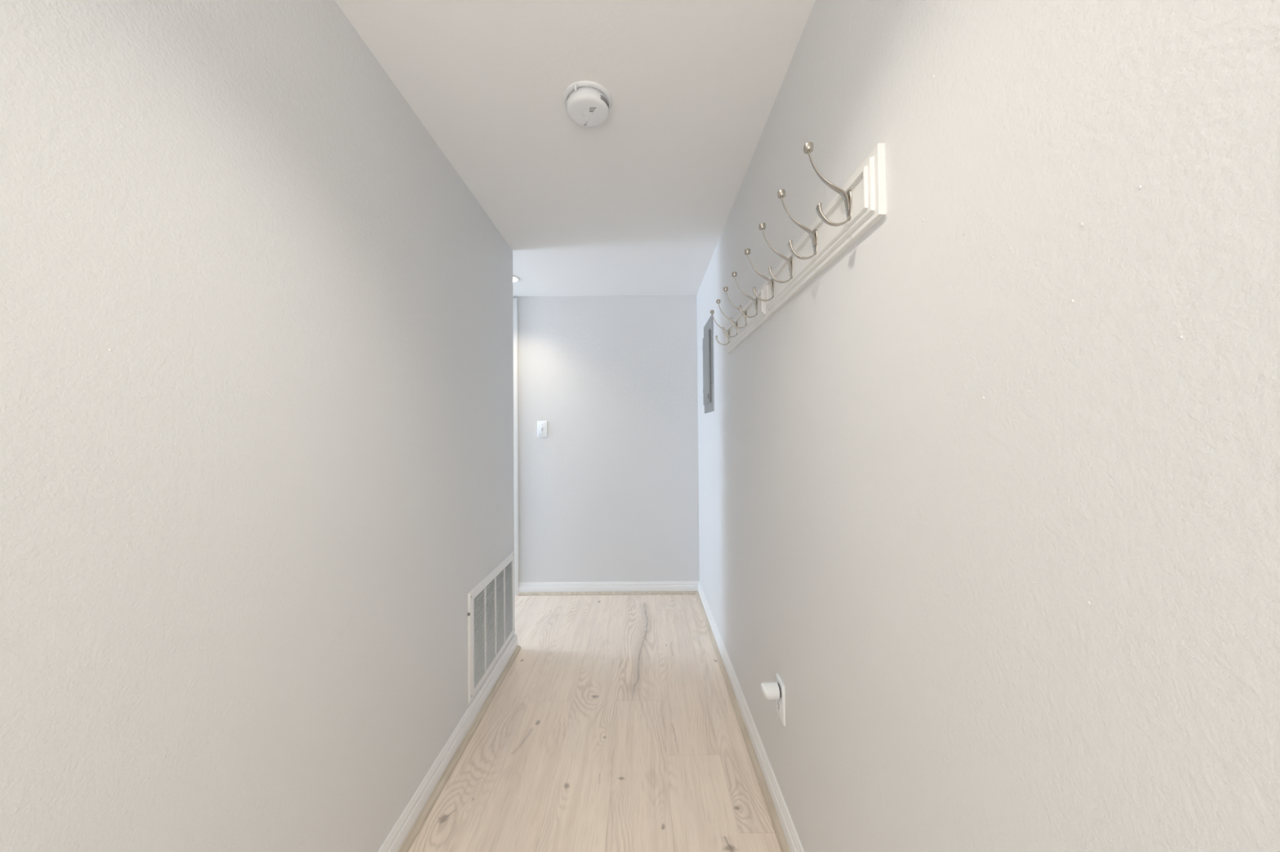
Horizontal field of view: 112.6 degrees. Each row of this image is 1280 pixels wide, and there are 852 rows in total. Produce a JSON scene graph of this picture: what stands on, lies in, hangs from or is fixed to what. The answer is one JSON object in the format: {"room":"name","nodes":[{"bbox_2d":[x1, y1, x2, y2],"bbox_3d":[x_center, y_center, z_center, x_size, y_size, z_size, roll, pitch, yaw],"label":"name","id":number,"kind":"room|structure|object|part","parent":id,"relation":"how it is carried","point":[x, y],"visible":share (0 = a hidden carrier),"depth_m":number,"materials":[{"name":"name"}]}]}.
{"room":"home hallway","nodes":[
{"label":"home hallway","id":0,"kind":"room"},
{"bbox_2d":[0,0,514,851],"bbox_3d":[-2.342,0.113,0.407,3.311,2.150,3.800,0,-1,0],"label":"wall","id":1,"kind":"structure","parent":0,"point":[256,321],"depth_m":0.72,"materials":[{"name":"paint"}]},
{"bbox_2d":[377,633,517,851],"bbox_3d":[-2.327,1.146,0.401,3.324,0.084,3.814,0,-1,0],"label":"baseboard","id":2,"kind":"structure","parent":1,"relation":"attached to","point":[401,829],"depth_m":1.43,"materials":[{"name":"white paint"}]},
{"bbox_2d":[397,644,520,851],"bbox_3d":[-0.656,1.165,0.394,0.018,0.018,3.812,0,-1,0],"label":"trim","id":3,"kind":"structure","parent":1,"relation":"attached to","point":[411,837],"depth_m":1.48,"materials":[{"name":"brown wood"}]},
{"bbox_2d":[467,551,515,703],"bbox_3d":[-0.671,0.879,1.975,0.010,0.431,0.601,0,-1,0],"label":"air vent","id":4,"kind":"object","parent":1,"relation":"in","point":[491,602],"visible":1,"depth_m":1.90,"materials":[{"name":"white metal"}]},
{"bbox_3d":[-0.671,0.882,1.980,0.004,0.357,0.519,0,-1,0],"label":"louvre panel","id":5,"kind":"part","parent":4,"relation":"part of","materials":[{"name":"white metal"}]},
{"bbox_2d":[334,0,815,297],"bbox_3d":[-2.042,-1.019,0.873,5.128,0.120,4.705,0,-1,0],"label":"ceiling","id":6,"kind":"structure","parent":0,"point":[639,202],"depth_m":1.32,"materials":[{"name":"paint"}]},
{"bbox_2d":[512,275,519,282],"bbox_3d":[-0.836,-0.941,2.729,0.134,0.008,0.134,0,-1,0],"label":"recessed light","id":7,"kind":"object","parent":6,"relation":"in","point":[515,278],"visible":0.28,"depth_m":2.73,"materials":[{"name":"white paint"}]},
{"bbox_2d":[563,80,612,127],"bbox_3d":[-0.155,-0.948,1.271,0.144,0.043,0.144,0,-1,0],"label":"smoke detector","id":8,"kind":"object","parent":6,"relation":"attached to","point":[588,104],"visible":1,"depth_m":1.24,"materials":[{"name":"white plastic"}]},
{"bbox_2d":[600,95,608,108],"bbox_3d":[-0.102,-0.944,1.242,0.005,0.011,0.043,-1,-1,28],"label":"vent","id":9,"kind":"object","parent":8,"relation":"attached to","point":[604,104],"depth_m":1.24,"materials":[{"name":"grey plastic"}]},
{"bbox_2d":[408,594,781,851],"bbox_3d":[-2.023,1.216,0.845,5.128,0.050,4.705,0,-1,0],"label":"floor","id":10,"kind":"structure","parent":0,"point":[613,726],"depth_m":1.56,"materials":[{"name":"brown wood"}]},
{"bbox_2d":[512,294,699,582],"bbox_3d":[-1.724,0.143,3.150,4.528,2.150,0.120,0,-1,0],"label":"wall","id":11,"kind":"structure","parent":0,"point":[611,494],"depth_m":3.08,"materials":[{"name":"paint"}]},
{"bbox_2d":[512,297,519,595],"bbox_3d":[-1.317,0.146,3.080,0.876,2.135,0.017,0,-1,0],"label":"trim","id":12,"kind":"structure","parent":11,"relation":"attached to","point":[514,300],"depth_m":3.07,"materials":[{"name":"white paint"}]},
{"bbox_2d":[537,421,547,437],"bbox_3d":[-0.705,0.022,3.077,0.072,0.119,0.020,0,-1,0],"label":"light switch","id":13,"kind":"object","parent":11,"relation":"attached to","point":[542,426],"visible":1,"depth_m":3.08,"materials":[{"name":"white plastic"}]},
{"bbox_2d":[517,591,697,595],"bbox_3d":[-0.228,1.195,3.048,1.286,0.018,0.018,0,-1,0],"label":"trim","id":14,"kind":"structure","parent":11,"relation":"attached to","point":[648,593],"depth_m":3.04,"materials":[{"name":"brown wood"}]},
{"bbox_2d":[518,581,698,592],"bbox_3d":[-0.221,1.162,3.064,1.299,0.084,0.014,0,-1,0],"label":"baseboard","id":15,"kind":"structure","parent":11,"relation":"attached to","point":[631,586],"depth_m":3.06,"materials":[{"name":"white paint"}]},
{"bbox_2d":[696,0,1279,851],"bbox_3d":[0.471,0.095,0.790,0.121,2.150,4.585,0,-1,0],"label":"wall","id":16,"kind":"structure","parent":0,"point":[992,499],"depth_m":0.46,"materials":[{"name":"paint"}]},
{"bbox_2d":[702,314,714,413],"bbox_3d":[0.404,-0.359,2.567,0.020,0.553,0.343,0,-1,0],"label":"electrical panel","id":17,"kind":"object","parent":16,"relation":"attached to","point":[708,340],"visible":1,"depth_m":2.51,"materials":[{"name":"grey metal"}]},
{"bbox_3d":[0.405,-0.347,2.597,0.007,0.426,0.259,0,-1,0],"label":"door","id":18,"kind":"part","parent":17,"relation":"part of","materials":[{"name":"grey metal"}]},
{"bbox_2d":[710,271,770,353],"bbox_3d":[0.361,-0.426,1.652,0.099,0.180,0.626,0,-1,0],"label":"coat rack","id":19,"kind":"object","parent":16,"relation":"attached to","point":[753,315],"visible":1,"depth_m":1.57,"materials":[{"name":"white paint"}]},
{"bbox_3d":[0.357,-0.439,1.893,0.076,0.121,0.014,0,-1,0],"label":"arm","id":20,"kind":"part","parent":19,"relation":"part of","materials":[{"name":"silver metal"}]},
{"bbox_3d":[0.319,-0.509,1.589,0.017,0.015,0.017,0,-1,0],"label":"knob","id":21,"kind":"part","parent":19,"relation":"part of","materials":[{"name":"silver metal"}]},
{"bbox_3d":[0.357,-0.441,1.740,0.076,0.121,0.014,0,-1,0],"label":"arm","id":22,"kind":"part","parent":19,"relation":"part of","materials":[{"name":"silver metal"}]},
{"bbox_3d":[0.318,-0.511,1.440,0.017,0.015,0.017,0,-1,0],"label":"knob","id":23,"kind":"part","parent":19,"relation":"part of","materials":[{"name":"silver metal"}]},
{"bbox_3d":[0.356,-0.443,1.587,0.076,0.121,0.014,0,-1,0],"label":"arm","id":24,"kind":"part","parent":19,"relation":"part of","materials":[{"name":"silver metal"}]},
{"bbox_3d":[0.356,-0.445,1.438,0.076,0.121,0.014,0,-1,0],"label":"arm","id":25,"kind":"part","parent":19,"relation":"part of","materials":[{"name":"silver metal"}]},
{"bbox_2d":[695,591,790,851],"bbox_3d":[0.398,1.161,0.770,0.018,0.018,4.572,0,-1,0],"label":"trim","id":26,"kind":"structure","parent":16,"relation":"attached to","point":[783,844],"depth_m":1.53,"materials":[{"name":"brown wood"}]},
{"bbox_2d":[697,581,804,851],"bbox_3d":[0.413,1.128,0.777,0.014,0.084,4.585,0,-1,0],"label":"baseboard","id":27,"kind":"structure","parent":16,"relation":"attached to","point":[792,837],"depth_m":1.48,"materials":[{"name":"white paint"}]},
{"bbox_2d":[775,672,785,726],"bbox_3d":[0.415,0.810,1.267,0.008,0.116,0.070,0,-1,0],"label":"wall outlet","id":28,"kind":"object","parent":16,"relation":"attached to","point":[780,703],"visible":0.7,"depth_m":1.25,"materials":[{"name":"white plastic"}]},
{"bbox_2d":[760,681,781,699],"bbox_3d":[0.385,0.783,1.264,0.052,0.044,0.044,0,-1,0],"label":"plug","id":29,"kind":"object","parent":28,"relation":"attached to","point":[771,690],"visible":1,"depth_m":1.25,"materials":[{"name":"white plastic"}]},
{"bbox_2d":[777,699,781,712],"bbox_3d":[0.413,0.829,1.267,0.003,0.028,0.034,0,-1,0],"label":"socket","id":30,"kind":"object","parent":28,"relation":"attached to","point":[779,701],"depth_m":1.26,"materials":[{"name":"grey plastic"}]},
{"bbox_2d":[744,142,885,316],"bbox_3d":[0.358,-0.436,1.022,0.099,0.180,0.626,0,-1,0],"label":"coat rack","id":31,"kind":"object","parent":16,"relation":"attached to","point":[856,206],"visible":1,"depth_m":0.86,"materials":[{"name":"white paint"}]},
{"bbox_3d":[0.318,-0.515,1.262,0.017,0.015,0.017,0,-1,0],"label":"knob","id":32,"kind":"part","parent":31,"relation":"part of","materials":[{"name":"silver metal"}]},
{"bbox_3d":[0.355,-0.449,1.262,0.076,0.121,0.014,0,-1,0],"label":"arm","id":33,"kind":"part","parent":31,"relation":"part of","materials":[{"name":"silver metal"}]},
{"bbox_3d":[0.317,-0.517,1.107,0.017,0.015,0.017,0,-1,0],"label":"knob","id":34,"kind":"part","parent":31,"relation":"part of","materials":[{"name":"silver metal"}]},
{"bbox_3d":[0.354,-0.451,1.107,0.076,0.121,0.014,0,-1,0],"label":"arm","id":35,"kind":"part","parent":31,"relation":"part of","materials":[{"name":"silver metal"}]},
{"bbox_3d":[0.317,-0.519,0.956,0.017,0.015,0.017,0,-1,0],"label":"knob","id":36,"kind":"part","parent":31,"relation":"part of","materials":[{"name":"silver metal"}]},
{"bbox_3d":[0.354,-0.453,0.955,0.076,0.121,0.014,0,-1,0],"label":"arm","id":37,"kind":"part","parent":31,"relation":"part of","materials":[{"name":"silver metal"}]},
{"bbox_3d":[0.316,-0.521,0.801,0.017,0.015,0.017,0,-1,0],"label":"knob","id":38,"kind":"part","parent":31,"relation":"part of","materials":[{"name":"silver metal"}]},
{"bbox_3d":[0.353,-0.455,0.800,0.076,0.121,0.014,0,-1,0],"label":"arm","id":39,"kind":"part","parent":31,"relation":"part of","materials":[{"name":"silver metal"}]}
]}

